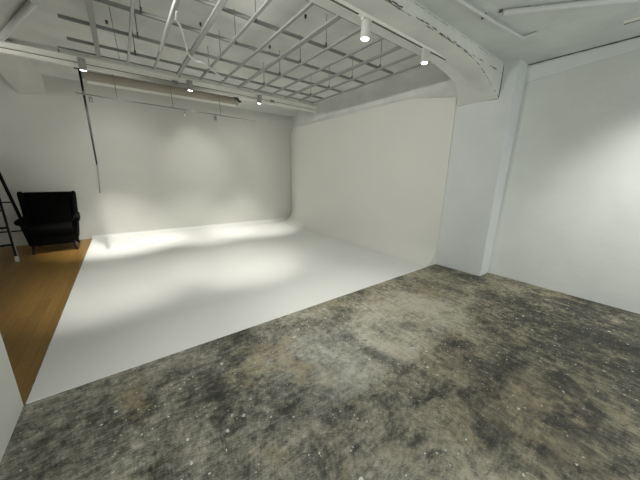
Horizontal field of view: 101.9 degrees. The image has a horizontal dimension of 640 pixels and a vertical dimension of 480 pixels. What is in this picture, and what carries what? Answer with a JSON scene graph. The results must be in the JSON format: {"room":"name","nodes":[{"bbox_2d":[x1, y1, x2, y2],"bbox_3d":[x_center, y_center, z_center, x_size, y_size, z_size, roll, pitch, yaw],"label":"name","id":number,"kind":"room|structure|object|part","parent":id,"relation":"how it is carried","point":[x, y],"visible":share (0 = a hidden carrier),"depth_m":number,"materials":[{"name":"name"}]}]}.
{"room":"studio","nodes":[
{"label":"studio","id":0,"kind":"room"},
{"bbox_2d":[0,333,23,461],"bbox_3d":[-0.995,-0.170,0.000,0.140,3.295,3.260,-9,17,-36],"label":"wall","id":1,"kind":"structure","parent":0,"point":[11,404],"depth_m":1.54,"materials":[{"name":"white paint"}]},
{"bbox_2d":[0,40,45,93],"bbox_3d":[-5.028,-2.816,4.306,0.375,0.400,1.680,-9,17,-36],"label":"beam","id":2,"kind":"structure","parent":0,"point":[23,76],"depth_m":4.31,"materials":[{"name":"paint"}]},
{"bbox_2d":[0,239,91,404],"bbox_3d":[-4.747,0.744,2.993,2.895,0.060,5.685,-9,17,-36],"label":"floor","id":3,"kind":"structure","parent":0,"point":[35,290],"depth_m":3.15,"materials":[{"name":"brown wood"}]},
{"bbox_2d":[0,172,21,261],"bbox_3d":[-5.674,-0.687,4.323,0.794,2.060,1.192,-9,17,-36],"label":"step ladder","id":4,"kind":"object","parent":3,"relation":"on","point":[2,180],"visible":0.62,"depth_m":4.33,"materials":[{"name":"black metal"}]},
{"bbox_3d":[-5.275,-0.673,4.272,0.610,2.006,0.030,12,17,36],"label":"rail","id":5,"kind":"part","parent":4,"relation":"part of","materials":[{"name":"black metal"}]},
{"bbox_3d":[-5.608,-0.781,4.701,0.028,2.014,0.640,-5,15,-22],"label":"rail","id":6,"kind":"part","parent":4,"relation":"part of","materials":[{"name":"black metal"}]},
{"bbox_2d":[14,191,80,254],"bbox_3d":[-5.213,-0.378,5.056,0.854,1.110,0.864,-10,18,-39],"label":"wingback armchair","id":7,"kind":"object","parent":3,"relation":"on","point":[48,218],"visible":1,"depth_m":5.04,"materials":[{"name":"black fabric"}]},
{"bbox_3d":[-5.448,-0.168,4.885,0.129,0.469,0.727,-10,18,-39],"label":"armrest","id":8,"kind":"part","parent":7,"relation":"part of","materials":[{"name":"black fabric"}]},
{"bbox_3d":[-5.221,0.176,4.746,0.074,0.185,0.070,-10,18,-39],"label":"leg","id":9,"kind":"part","parent":7,"relation":"part of","materials":[{"name":"brown wood"}]},
{"bbox_3d":[-5.403,-0.592,5.242,0.708,0.740,0.261,-10,18,-39],"label":"backrest","id":10,"kind":"part","parent":7,"relation":"part of","materials":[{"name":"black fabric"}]},
{"bbox_2d":[28,222,72,235],"bbox_3d":[-5.154,-0.218,5.020,0.600,0.140,0.605,-10,18,-39],"label":"seat cushion","id":11,"kind":"object","parent":7,"relation":"on","point":[36,228],"depth_m":4.87,"materials":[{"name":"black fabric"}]},
{"bbox_3d":[-5.190,-0.071,5.098,0.580,0.195,0.660,-10,18,-39],"label":"seat","id":12,"kind":"part","parent":7,"relation":"part of","materials":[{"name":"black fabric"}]},
{"bbox_3d":[-4.960,-0.258,5.281,0.129,0.469,0.727,-10,18,-39],"label":"armrest","id":13,"kind":"part","parent":7,"relation":"part of","materials":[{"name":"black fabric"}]},
{"bbox_2d":[0,74,291,242],"bbox_3d":[-4.205,-1.868,6.348,8.370,3.400,0.150,-9,17,-36],"label":"wall","id":14,"kind":"structure","parent":0,"point":[159,167],"depth_m":6.19,"materials":[{"name":"paint"}]},
{"bbox_2d":[0,236,84,247],"bbox_3d":[-6.423,0.125,5.053,2.780,0.085,0.014,-9,17,-36],"label":"baseboard","id":15,"kind":"structure","parent":14,"relation":"attached to","point":[20,243],"depth_m":5.29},
{"bbox_2d":[0,0,432,116],"bbox_3d":[-2.521,-2.894,3.808,8.370,0.120,6.100,-9,17,-36],"label":"ceiling","id":16,"kind":"structure","parent":0,"point":[42,28],"depth_m":3.65,"materials":[{"name":"concrete"}]},
{"bbox_2d":[0,0,38,41],"bbox_3d":[-3.763,-2.671,3.198,1.666,0.070,0.070,9,16,30],"label":"ceiling pipe","id":17,"kind":"object","parent":16,"relation":"attached to","point":[29,6],"visible":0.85,"depth_m":3.06,"materials":[{"name":"white metal"}]},
{"bbox_2d":[73,67,100,192],"bbox_3d":[-4.011,-1.858,4.543,0.133,2.044,0.044,-9,17,-36],"label":"pole","id":18,"kind":"object","parent":16,"relation":"hanging from","point":[79,71],"visible":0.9,"depth_m":4.49,"materials":[{"name":"black plastic"}]},
{"bbox_2d":[108,5,119,58],"bbox_3d":[-2.478,-2.496,3.127,0.007,0.327,0.736,-8,16,-31],"label":"wire","id":19,"kind":"object","parent":16,"relation":"hanging from","point":[108,5],"visible":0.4,"depth_m":3.06,"materials":[{"name":"grey metal"}]},
{"bbox_2d":[0,41,315,112],"bbox_3d":[-3.047,-2.948,4.637,7.910,0.195,0.104,-9,17,-36],"label":"track","id":20,"kind":"object","parent":16,"relation":"hanging from","point":[8,48],"visible":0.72,"depth_m":4.49,"materials":[{"name":"metal"}]},
{"bbox_2d":[76,56,86,70],"bbox_3d":[-3.708,-2.738,4.049,0.102,0.186,0.130,-9,17,-36],"label":"track spotlight","id":21,"kind":"object","parent":20,"relation":"attached to","point":[81,61],"visible":1,"depth_m":4.02,"materials":[{"name":"white metal"}]},
{"bbox_2d":[186,79,192,90],"bbox_3d":[-2.478,-2.940,4.945,0.102,0.186,0.130,-9,17,-36],"label":"track spotlight","id":22,"kind":"object","parent":20,"relation":"attached to","point":[189,82],"visible":1,"depth_m":4.92,"materials":[{"name":"white metal"}]},
{"bbox_2d":[256,94,261,103],"bbox_3d":[-1.349,-3.125,5.769,0.102,0.186,0.130,-9,17,-36],"label":"track spotlight","id":23,"kind":"object","parent":20,"relation":"attached to","point":[259,97],"visible":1,"depth_m":5.74,"materials":[{"name":"white metal"}]},
{"bbox_2d":[81,71,237,106],"bbox_3d":[-3.119,-3.117,5.443,2.810,0.260,0.196,-9,17,-36],"label":"roll","id":24,"kind":"object","parent":16,"relation":"attached to","point":[94,78],"visible":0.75,"depth_m":5.20,"materials":[{"name":"beige paper"}]},
{"bbox_2d":[75,74,255,120],"bbox_3d":[-2.894,-2.961,5.374,3.280,0.522,0.020,-9,17,-36],"label":"hanging rail","id":25,"kind":"object","parent":16,"relation":"hanging from","point":[112,74],"visible":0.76,"depth_m":5.22,"materials":[{"name":"grey metal"}]},
{"bbox_2d":[57,0,430,103],"bbox_3d":[-0.869,-2.463,3.191,3.782,0.358,2.650,-9,17,-36],"label":"grid","id":26,"kind":"object","parent":16,"relation":"hanging from","point":[218,7],"visible":0.9,"depth_m":3.09,"materials":[{"name":"metal"}]},
{"bbox_2d":[159,0,176,50],"bbox_3d":[-1.375,-2.074,2.392,0.029,0.022,1.800,-9,17,-36],"label":"conduit","id":27,"kind":"object","parent":26,"relation":"attached to","point":[174,1],"visible":1,"depth_m":2.51,"materials":[{"name":"white metal"}]},
{"bbox_2d":[174,9,224,79],"bbox_3d":[-1.495,-2.262,3.168,0.231,0.041,1.763,-1,14,-7],"label":"cable","id":28,"kind":"object","parent":26,"relation":"hanging from","point":[176,11],"visible":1,"depth_m":2.99,"materials":[{"name":"white plastic"}]},
{"bbox_2d":[0,240,639,479],"bbox_3d":[-0.567,0.499,4.276,5.365,0.060,9.100,-9,17,-36],"label":"floor","id":29,"kind":"structure","parent":0,"point":[433,372],"depth_m":1.80,"materials":[{"name":"concrete"}]},
{"bbox_2d":[26,88,457,403],"bbox_3d":[-1.423,-1.199,5.040,5.312,2.834,5.472,-9,17,-36],"label":"cyclorama","id":30,"kind":"object","parent":29,"relation":"on","point":[368,187],"visible":1,"depth_m":4.49,"materials":[{"name":"white paint"}]},
{"bbox_2d":[297,64,455,126],"bbox_3d":[0.848,-3.050,5.797,0.308,0.464,4.686,-9,17,-36],"label":"wall","id":31,"kind":"structure","parent":0,"point":[430,79],"depth_m":5.04,"materials":[{"name":"paint"}]},
{"bbox_2d":[308,0,503,105],"bbox_3d":[-0.871,-1.832,1.381,7.900,0.745,0.550,-9,17,-36],"label":"beam","id":32,"kind":"structure","parent":0,"point":[473,85],"depth_m":2.75,"materials":[{"name":"paint"}]},
{"bbox_2d":[328,0,446,59],"bbox_3d":[-0.059,-1.885,1.942,3.870,0.028,0.040,-9,17,-36],"label":"track","id":33,"kind":"object","parent":32,"relation":"attached to","point":[341,3],"visible":0.87,"depth_m":2.40,"materials":[{"name":"white metal"}]},
{"bbox_2d":[360,16,371,40],"bbox_3d":[0.406,-1.874,2.317,0.100,0.163,0.092,-9,17,-36],"label":"track spotlight","id":34,"kind":"object","parent":33,"relation":"attached to","point":[366,22],"visible":1,"depth_m":2.29,"materials":[{"name":"white metal"}]},
{"bbox_2d":[421,48,429,64],"bbox_3d":[1.156,-2.011,2.858,0.100,0.133,0.084,-9,17,-36],"label":"track spotlight","id":35,"kind":"object","parent":33,"relation":"attached to","point":[425,53],"visible":1,"depth_m":2.83,"materials":[{"name":"white metal"}]},
{"bbox_2d":[388,0,498,96],"bbox_3d":[1.357,-1.966,2.709,2.722,0.417,0.001,-9,17,-36],"label":"trim","id":36,"kind":"structure","parent":32,"relation":"attached to","point":[388,0],"depth_m":2.51,"materials":[{"name":"white paint"}]},
{"bbox_2d":[461,66,503,105],"bbox_3d":[2.285,-2.189,3.715,0.012,0.415,0.555,-9,17,-36],"label":"trim","id":37,"kind":"structure","parent":32,"relation":"attached to","point":[503,66],"depth_m":3.51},
{"bbox_2d":[292,37,639,313],"bbox_3d":[1.640,-1.537,5.444,0.150,3.400,9.100,-9,17,-36],"label":"wall","id":38,"kind":"structure","parent":0,"point":[568,223],"depth_m":3.28,"materials":[{"name":"paint"}]},
{"bbox_2d":[525,37,639,82],"bbox_3d":[3.375,-2.058,2.800,0.022,0.202,1.940,-9,17,-36],"label":"trim","id":39,"kind":"structure","parent":38,"relation":"attached to","point":[540,70],"depth_m":3.13,"materials":[{"name":"paint"}]},
{"bbox_2d":[529,36,639,64],"bbox_3d":[3.500,-2.127,2.620,0.012,0.011,2.340,-9,17,-36],"label":"trim","id":40,"kind":"structure","parent":38,"relation":"attached to","point":[636,36],"depth_m":3.06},
{"bbox_2d":[436,58,527,275],"bbox_3d":[2.455,-1.110,4.041,0.375,3.280,0.747,-9,17,-36],"label":"pillar","id":41,"kind":"structure","parent":0,"point":[483,132],"depth_m":3.93,"materials":[{"name":"paint"}]},
{"bbox_2d":[415,0,639,64],"bbox_3d":[1.375,-1.843,1.060,5.615,0.120,2.750,-9,17,-36],"label":"ceiling","id":42,"kind":"structure","parent":0,"point":[568,31],"depth_m":2.61,"materials":[{"name":"paint"}]},
{"bbox_2d":[455,0,537,39],"bbox_3d":[1.227,-2.053,2.217,2.303,0.039,0.143,-7,16,-28],"label":"ceiling pipe","id":43,"kind":"object","parent":42,"relation":"attached to","point":[462,2],"visible":1,"depth_m":2.48,"materials":[{"name":"white metal"}]},
{"bbox_2d":[499,0,639,15],"bbox_3d":[2.714,-1.997,2.141,2.210,0.059,0.074,4,14,12],"label":"ceiling pipe","id":44,"kind":"object","parent":42,"relation":"attached to","point":[586,3],"visible":1,"depth_m":2.25,"materials":[{"name":"white metal"}]},
{"bbox_2d":[623,16,639,24],"bbox_3d":[3.413,-1.942,1.911,0.040,0.028,1.570,-9,17,-36],"label":"track","id":45,"kind":"object","parent":42,"relation":"attached to","point":[635,19],"visible":1,"depth_m":2.47,"materials":[{"name":"white metal"}]}
]}

